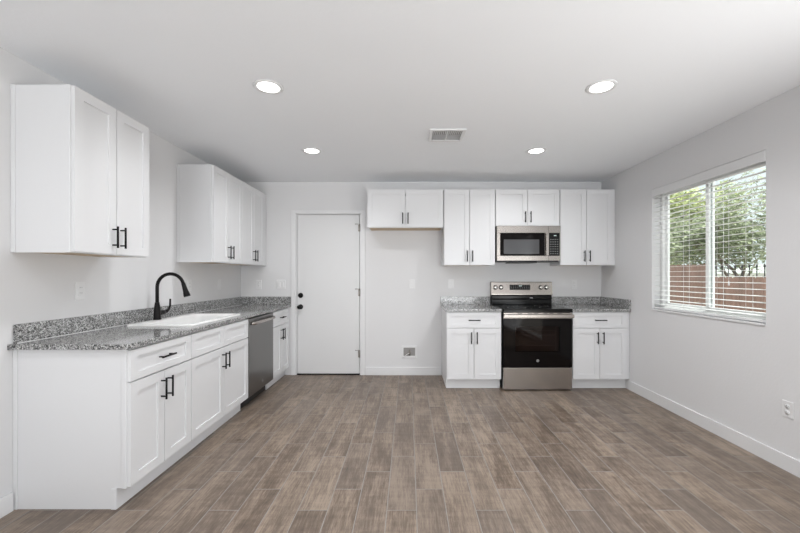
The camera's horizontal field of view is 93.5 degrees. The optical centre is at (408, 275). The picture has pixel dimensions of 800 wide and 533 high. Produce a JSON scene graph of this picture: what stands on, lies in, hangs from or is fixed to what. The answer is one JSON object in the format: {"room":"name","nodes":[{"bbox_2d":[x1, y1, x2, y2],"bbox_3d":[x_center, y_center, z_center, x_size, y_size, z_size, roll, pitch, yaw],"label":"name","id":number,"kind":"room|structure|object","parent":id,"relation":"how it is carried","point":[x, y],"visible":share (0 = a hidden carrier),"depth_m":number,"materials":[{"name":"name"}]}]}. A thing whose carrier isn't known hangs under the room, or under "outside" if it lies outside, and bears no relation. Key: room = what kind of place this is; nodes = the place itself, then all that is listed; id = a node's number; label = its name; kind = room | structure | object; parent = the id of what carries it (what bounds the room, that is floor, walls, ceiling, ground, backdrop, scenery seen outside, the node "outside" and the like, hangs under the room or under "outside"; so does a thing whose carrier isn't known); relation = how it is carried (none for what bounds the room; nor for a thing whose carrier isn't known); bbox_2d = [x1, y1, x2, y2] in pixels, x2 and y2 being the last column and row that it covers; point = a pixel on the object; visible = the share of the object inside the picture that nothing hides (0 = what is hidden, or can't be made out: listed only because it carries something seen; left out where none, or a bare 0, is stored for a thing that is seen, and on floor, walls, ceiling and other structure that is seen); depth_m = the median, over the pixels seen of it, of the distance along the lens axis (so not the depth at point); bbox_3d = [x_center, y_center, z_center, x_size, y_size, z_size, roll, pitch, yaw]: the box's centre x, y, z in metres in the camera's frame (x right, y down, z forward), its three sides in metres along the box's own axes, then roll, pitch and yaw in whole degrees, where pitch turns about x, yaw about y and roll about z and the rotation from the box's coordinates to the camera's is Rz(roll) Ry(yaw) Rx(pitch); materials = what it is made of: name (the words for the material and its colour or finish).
{"room":"kitchen","nodes":[
{"label":"kitchen","id":0,"kind":"room"},
{"bbox_2d":[0,47,240,497],"bbox_3d":[-2.236,0.032,1.125,0.150,2.490,7.750,0,0,0],"label":"wall","id":1,"kind":"structure","parent":0,"point":[34,287],"depth_m":2.42,"materials":[{"name":"white paint"}]},
{"bbox_2d":[0,492,12,518],"bbox_3d":[-2.154,1.226,-0.278,0.014,0.102,4.645,0,0,0],"label":"baseboard","id":2,"kind":"structure","parent":1,"relation":"attached to","point":[6,502],"depth_m":2.01,"materials":[{"name":"white paint"}]},
{"bbox_2d":[10,84,148,257],"bbox_3d":[-1.969,-0.585,2.338,0.381,0.913,0.598,0,0,0],"label":"upper cabinet","id":3,"kind":"object","parent":1,"relation":"attached to","point":[79,165],"visible":1,"depth_m":2.06,"materials":[{"name":"white paint"}]},
{"bbox_2d":[75,282,84,299],"bbox_3d":[-2.156,0.097,2.470,0.010,0.116,0.072,0,0,0],"label":"wall outlet","id":4,"kind":"object","parent":1,"relation":"attached to","point":[79,286],"visible":1,"depth_m":2.46,"materials":[{"name":"white plastic"}]},
{"bbox_2d":[78,286,82,295],"bbox_3d":[-2.154,0.097,2.470,0.004,0.066,0.033,0,0,0],"label":"socket","id":5,"kind":"object","parent":4,"relation":"attached to","point":[80,288],"depth_m":2.47,"materials":[{"name":"grey plastic"}]},
{"bbox_2d":[13,297,241,342],"bbox_3d":[-2.150,0.317,3.450,0.020,0.104,2.797,0,0,0],"label":"backsplash","id":6,"kind":"structure","parent":1,"relation":"attached to","point":[23,332],"depth_m":2.61,"materials":[{"name":"grey stone"}]},
{"bbox_2d":[187,279,190,290],"bbox_3d":[-2.156,0.092,3.700,0.010,0.116,0.072,0,0,0],"label":"wall outlet","id":7,"kind":"object","parent":1,"relation":"attached to","point":[188,280],"visible":0.91,"depth_m":3.69,"materials":[{"name":"white plastic"}]},
{"bbox_2d":[177,164,242,263],"bbox_3d":[-1.969,-0.585,3.810,0.381,0.913,0.616,0,0,0],"label":"upper cabinet","id":8,"kind":"object","parent":1,"relation":"attached to","point":[209,198],"visible":1,"depth_m":3.51,"materials":[{"name":"white paint"}]},
{"bbox_2d":[223,182,265,265],"bbox_3d":[-1.969,-0.585,4.484,0.381,0.913,0.729,0,0,0],"label":"upper cabinet","id":9,"kind":"object","parent":1,"relation":"attached to","point":[254,201],"visible":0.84,"depth_m":4.41,"materials":[{"name":"white paint"}]},
{"bbox_2d":[153,302,160,319],"bbox_3d":[-2.042,0.282,3.055,0.058,0.140,0.058,0,0,0],"label":"base","id":10,"kind":"object","parent":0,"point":[157,311],"depth_m":3.04,"materials":[{"name":"black metal"}]},
{"bbox_2d":[0,0,799,181],"bbox_3d":[0.163,-1.273,1.125,4.948,0.120,7.750,0,0,0],"label":"ceiling","id":11,"kind":"structure","parent":0,"point":[366,83],"depth_m":2.24,"materials":[{"name":"white paint"}]},
{"bbox_2d":[253,79,283,93],"bbox_3d":[-0.897,-1.209,2.410,0.188,0.006,0.188,0,0,0],"label":"recessed light","id":12,"kind":"object","parent":11,"relation":"in","point":[266,86],"visible":1,"depth_m":2.40,"materials":[{"name":"white plastic"}]},
{"bbox_2d":[257,82,278,91],"bbox_3d":[-0.897,-1.211,2.410,0.133,0.003,0.133,0,0,19],"label":"diffuser","id":13,"kind":"object","parent":12,"relation":"attached to","point":[261,86],"depth_m":2.40,"materials":[{"name":"white plastic"}]},
{"bbox_2d":[302,147,321,153],"bbox_3d":[-0.936,-1.209,3.640,0.188,0.006,0.188,0,0,0],"label":"recessed light","id":14,"kind":"object","parent":11,"relation":"in","point":[309,150],"visible":1,"depth_m":3.62,"materials":[{"name":"white plastic"}]},
{"bbox_2d":[305,149,318,152],"bbox_3d":[-0.936,-1.211,3.640,0.133,0.003,0.133,0,0,-19],"label":"diffuser","id":15,"kind":"object","parent":14,"relation":"attached to","point":[306,150],"depth_m":3.64,"materials":[{"name":"white plastic"}]},
{"bbox_2d":[428,129,465,141],"bbox_3d":[0.327,-1.207,3.228,0.300,0.012,0.276,0,0,0],"label":"ceiling vent","id":16,"kind":"object","parent":11,"relation":"in","point":[435,135],"visible":1,"depth_m":3.24,"materials":[{"name":"white plastic"}]},
{"bbox_2d":[526,147,546,153],"bbox_3d":[1.237,-1.209,3.640,0.188,0.006,0.188,0,0,0],"label":"recessed light","id":17,"kind":"object","parent":11,"relation":"in","point":[539,150],"visible":1,"depth_m":3.62,"materials":[{"name":"white plastic"}]},
{"bbox_2d":[529,149,543,152],"bbox_3d":[1.237,-1.211,3.640,0.133,0.003,0.133,0,0,-19],"label":"diffuser","id":18,"kind":"object","parent":17,"relation":"attached to","point":[530,150],"depth_m":3.62,"materials":[{"name":"white plastic"}]},
{"bbox_2d":[585,79,617,93],"bbox_3d":[1.236,-1.209,2.410,0.188,0.006,0.188,0,0,0],"label":"recessed light","id":19,"kind":"object","parent":11,"relation":"in","point":[602,86],"visible":1,"depth_m":2.40,"materials":[{"name":"white plastic"}]},
{"bbox_2d":[590,82,612,91],"bbox_3d":[1.236,-1.211,2.410,0.133,0.003,0.133,0,0,-4],"label":"diffuser","id":20,"kind":"object","parent":19,"relation":"attached to","point":[596,86],"depth_m":2.40,"materials":[{"name":"white plastic"}]},
{"bbox_2d":[0,375,799,532],"bbox_3d":[0.163,1.327,1.125,4.948,0.100,7.750,0,0,0],"label":"floor","id":21,"kind":"structure","parent":0,"point":[308,453],"depth_m":2.47,"materials":[{"name":"brown wood"}]},
{"bbox_2d":[13,334,190,509],"bbox_3d":[-1.822,0.838,2.343,0.676,0.876,0.582,0,0,0],"label":"base cabinet","id":22,"kind":"object","parent":21,"relation":"on","point":[92,429],"visible":0.88,"depth_m":2.06,"materials":[{"name":"white paint"}]},
{"bbox_2d":[181,319,247,457],"bbox_3d":[-1.822,0.838,3.103,0.676,0.876,0.935,0,0,0],"label":"base cabinet","id":23,"kind":"object","parent":21,"relation":"on","point":[219,354],"visible":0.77,"depth_m":3.01,"materials":[{"name":"white paint"}]},
{"bbox_2d":[7,297,290,349],"bbox_3d":[-1.836,0.332,3.436,0.648,0.134,2.827,0,0,0],"label":"countertop","id":24,"kind":"structure","parent":23,"relation":"on","point":[105,331],"depth_m":2.50,"materials":[{"name":"grey stone"}]},
{"bbox_2d":[153,272,190,319],"bbox_3d":[-1.923,0.161,3.128,0.297,0.383,0.204,0,0,0],"label":"kitchen faucet","id":25,"kind":"object","parent":24,"relation":"on","point":[158,312],"visible":1,"depth_m":3.04,"materials":[{"name":"black metal"}]},
{"bbox_2d":[127,313,239,326],"bbox_3d":[-1.825,0.453,3.151,0.480,0.200,0.827,0,0,0],"label":"sink","id":26,"kind":"object","parent":24,"relation":"in","point":[193,319],"visible":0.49,"depth_m":3.21,"materials":[{"name":"white ceramic"}]},
{"bbox_2d":[240,313,274,408],"bbox_3d":[-1.807,0.842,3.898,0.684,0.866,0.644,0,0,0],"label":"dishwasher","id":27,"kind":"object","parent":21,"relation":"on","point":[260,327],"visible":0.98,"depth_m":3.83,"materials":[{"name":"silver metal"}]},
{"bbox_2d":[265,308,288,389],"bbox_3d":[-1.822,0.838,4.537,0.676,0.876,0.622,0,0,0],"label":"base cabinet","id":28,"kind":"object","parent":21,"relation":"on","point":[281,321],"visible":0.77,"depth_m":4.47,"materials":[{"name":"white paint"}]},
{"bbox_2d":[442,309,500,387],"bbox_3d":[0.734,0.838,4.511,0.612,0.876,0.676,0,0,0],"label":"base cabinet","id":29,"kind":"object","parent":21,"relation":"on","point":[471,341],"visible":0.88,"depth_m":4.22,"materials":[{"name":"white paint"}]},
{"bbox_2d":[440,297,501,311],"bbox_3d":[0.728,0.332,4.522,0.632,0.134,0.654,0,0,0],"label":"countertop","id":30,"kind":"structure","parent":29,"relation":"on","point":[448,304],"depth_m":4.83,"materials":[{"name":"grey stone"}]},
{"bbox_2d":[490,282,573,389],"bbox_3d":[1.437,0.676,4.487,0.776,1.202,0.718,0,0,0],"label":"electric range","id":31,"kind":"object","parent":21,"relation":"on","point":[536,334],"visible":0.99,"depth_m":4.18,"materials":[{"name":"silver"}]},
{"bbox_2d":[492,305,572,311],"bbox_3d":[1.437,0.384,4.463,0.766,0.038,0.605,0,0,0],"label":"cooktop","id":32,"kind":"object","parent":31,"relation":"in","point":[505,308],"depth_m":4.22,"materials":[{"name":"black glass"}]},
{"bbox_2d":[570,312,628,387],"bbox_3d":[2.162,0.838,4.511,0.647,0.876,0.676,0,0,0],"label":"base cabinet","id":33,"kind":"object","parent":21,"relation":"on","point":[600,340],"visible":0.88,"depth_m":4.22,"materials":[{"name":"white paint"}]},
{"bbox_2d":[552,297,630,311],"bbox_3d":[2.157,0.332,4.522,0.658,0.134,0.654,0,0,0],"label":"countertop","id":34,"kind":"structure","parent":33,"relation":"on","point":[578,304],"depth_m":4.59,"materials":[{"name":"grey stone"}]},
{"bbox_2d":[241,182,600,374],"bbox_3d":[0.163,0.032,4.925,4.648,2.490,0.150,0,0,0],"label":"wall","id":35,"kind":"structure","parent":0,"point":[397,315],"depth_m":4.85,"materials":[{"name":"white paint"}]},
{"bbox_2d":[256,280,261,288],"bbox_3d":[-1.930,0.111,4.845,0.072,0.116,0.010,0,0,0],"label":"wall outlet","id":36,"kind":"object","parent":35,"relation":"attached to","point":[258,282],"visible":1,"depth_m":4.84,"materials":[{"name":"white plastic"}]},
{"bbox_2d":[242,297,290,304],"bbox_3d":[-1.826,0.317,4.839,0.628,0.104,0.020,0,0,0],"label":"backsplash","id":37,"kind":"structure","parent":35,"relation":"attached to","point":[245,300],"depth_m":4.83,"materials":[{"name":"grey stone"}]},
{"bbox_2d":[276,280,284,288],"bbox_3d":[-1.645,0.109,4.845,0.118,0.116,0.009,0,0,0],"label":"light switch","id":38,"kind":"object","parent":35,"relation":"attached to","point":[280,284],"visible":1,"depth_m":4.84,"materials":[{"name":"white plastic"}]},
{"bbox_2d":[291,210,364,374],"bbox_3d":[-1.034,0.214,4.891,0.952,2.126,0.217,0,0,0],"label":"door","id":39,"kind":"structure","parent":35,"relation":"in","point":[328,246],"depth_m":4.85,"materials":[{"name":"white paint"}]},
{"bbox_2d":[366,367,440,374],"bbox_3d":[-0.066,1.226,4.843,0.975,0.102,0.014,0,0,0],"label":"baseboard","id":40,"kind":"structure","parent":35,"relation":"attached to","point":[369,370],"depth_m":4.84,"materials":[{"name":"white paint"}]},
{"bbox_2d":[367,189,442,230],"bbox_3d":[-0.037,-0.811,4.658,0.914,0.460,0.381,0,0,0],"label":"upper cabinet","id":41,"kind":"object","parent":35,"relation":"attached to","point":[387,209],"visible":1,"depth_m":4.51,"materials":[{"name":"white paint"}]},
{"bbox_2d":[402,346,416,357],"bbox_3d":[0.010,0.981,4.834,0.196,0.159,0.032,0,0,0],"label":"water supply box","id":42,"kind":"object","parent":35,"relation":"attached to","point":[407,351],"visible":1,"depth_m":4.84,"materials":[{"name":"white plastic"}]},
{"bbox_2d":[409,280,414,288],"bbox_3d":[0.046,0.105,4.845,0.072,0.116,0.009,0,0,0],"label":"light switch","id":43,"kind":"object","parent":35,"relation":"attached to","point":[411,282],"visible":1,"depth_m":4.84,"materials":[{"name":"white plastic"}]},
{"bbox_2d":[448,279,453,287],"bbox_3d":[0.548,0.099,4.845,0.070,0.116,0.009,0,0,0],"label":"light switch","id":44,"kind":"object","parent":35,"relation":"attached to","point":[450,281],"visible":1,"depth_m":4.84,"materials":[{"name":"white plastic"}]},
{"bbox_2d":[440,297,489,304],"bbox_3d":[0.728,0.317,4.839,0.632,0.104,0.020,0,0,0],"label":"backsplash","id":45,"kind":"structure","parent":35,"relation":"attached to","point":[443,300],"depth_m":4.83,"materials":[{"name":"grey stone"}]},
{"bbox_2d":[442,189,494,265],"bbox_3d":[0.733,-0.585,4.658,0.612,0.913,0.381,0,0,0],"label":"upper cabinet","id":46,"kind":"object","parent":35,"relation":"attached to","point":[468,231],"visible":1,"depth_m":4.51,"materials":[{"name":"white paint"}]},
{"bbox_2d":[495,189,558,226],"bbox_3d":[1.427,-0.819,4.658,0.765,0.444,0.381,0,0,0],"label":"upper cabinet","id":47,"kind":"object","parent":35,"relation":"attached to","point":[513,207],"visible":0.91,"depth_m":4.51,"materials":[{"name":"white paint"}]},
{"bbox_2d":[495,226,560,263],"bbox_3d":[1.428,-0.376,4.636,0.756,0.439,0.423,0,0,0],"label":"microwave","id":48,"kind":"object","parent":47,"relation":"attached to","point":[513,244],"visible":0.98,"depth_m":4.46,"materials":[{"name":"silver metal"}]},
{"bbox_2d":[552,297,599,304],"bbox_3d":[2.147,0.317,4.839,0.638,0.104,0.020,0,0,0],"label":"backsplash","id":49,"kind":"structure","parent":35,"relation":"attached to","point":[555,300],"depth_m":4.83,"materials":[{"name":"grey stone"}]},
{"bbox_2d":[549,189,614,265],"bbox_3d":[2.151,-0.585,4.658,0.667,0.913,0.381,0,0,0],"label":"upper cabinet","id":50,"kind":"object","parent":35,"relation":"attached to","point":[586,217],"visible":0.95,"depth_m":4.51,"materials":[{"name":"white paint"}]},
{"bbox_2d":[601,85,799,460],"bbox_3d":[2.562,0.032,1.125,0.150,2.490,7.750,0,0,0],"label":"wall","id":51,"kind":"structure","parent":0,"point":[738,376],"depth_m":2.95,"materials":[{"name":"white paint"}]},
{"bbox_2d":[600,297,630,308],"bbox_3d":[2.476,0.317,4.524,0.020,0.104,0.649,0,0,0],"label":"backsplash","id":52,"kind":"structure","parent":51,"relation":"attached to","point":[615,302],"depth_m":4.46,"materials":[{"name":"grey stone"}]},
{"bbox_2d":[651,161,765,325],"bbox_3d":[2.552,-0.266,3.229,0.150,1.229,1.225,0,0,0],"label":"window","id":53,"kind":"structure","parent":51,"relation":"in","point":[710,259],"depth_m":3.24,"materials":[{"name":"white paint"}]},
{"bbox_2d":[652,150,765,322],"bbox_3d":[2.517,-0.275,3.229,0.068,1.207,1.223,0,0,0],"label":"window blind","id":54,"kind":"object","parent":53,"relation":"attached to","point":[759,157],"visible":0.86,"depth_m":3.07,"materials":[{"name":"white plastic"}]},
{"bbox_2d":[626,379,799,477],"bbox_3d":[2.480,1.226,2.865,0.014,0.102,2.910,0,0,0],"label":"baseboard","id":55,"kind":"structure","parent":51,"relation":"attached to","point":[787,463],"depth_m":2.93,"materials":[{"name":"white paint"}]},
{"bbox_2d":[782,400,793,419],"bbox_3d":[2.483,0.874,2.462,0.008,0.108,0.072,0,0,0],"label":"wall outlet","id":56,"kind":"object","parent":51,"relation":"attached to","point":[787,407],"visible":1,"depth_m":2.46,"materials":[{"name":"white plastic"}]},
{"label":"outside","id":57,"kind":"structure","parent":0,"visible":0},
{"bbox_3d":[31.323,1.462,22.500,57.353,0.130,75.000,0,0,0],"label":"ground","id":58,"kind":"structure","parent":57,"visible":0},
{"bbox_2d":[670,264,705,305],"bbox_3d":[5.530,0.585,9.736,0.060,1.625,5.673,0,0,0],"label":"wooden fence","id":59,"kind":"object","parent":58,"relation":"on","point":[695,270],"visible":0.12,"depth_m":7.36,"materials":[{"name":"brown wood"}]},
{"bbox_2d":[670,180,750,264],"bbox_3d":[9.090,-1.031,13.521,3.997,4.885,4.806,0,0,12],"label":"leafy tree","id":60,"kind":"object","parent":58,"relation":"on","point":[690,191],"visible":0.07,"depth_m":11.88,"materials":[{"name":"green plant"}]},
{"bbox_2d":[670,168,765,277],"bbox_3d":[7.761,-0.617,9.089,3.768,4.034,3.710,0,0,0],"label":"leafy tree","id":61,"kind":"object","parent":58,"relation":"on","point":[728,251],"visible":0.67,"depth_m":8.69,"materials":[{"name":"green plant"}]},
{"bbox_2d":[715,277,765,312],"bbox_3d":[5.530,0.703,3.908,0.060,1.388,5.815,0,0,0],"label":"wooden fence","id":62,"kind":"object","parent":58,"relation":"on","point":[752,282],"visible":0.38,"depth_m":6.19,"materials":[{"name":"brown wood"}]},
{"bbox_2d":[715,264,765,277],"bbox_3d":[19.500,0.322,13.000,7.800,2.150,16.800,0,0,0],"label":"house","id":63,"kind":"structure","parent":58,"relation":"on","point":[761,273],"depth_m":18.25,"materials":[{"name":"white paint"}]},
{"bbox_2d":[715,264,765,277],"bbox_3d":[6.300,0.582,5.700,0.040,1.630,5.200,0,0,0],"label":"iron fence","id":64,"kind":"object","parent":58,"relation":"on","point":[749,266],"visible":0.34,"depth_m":7.09,"materials":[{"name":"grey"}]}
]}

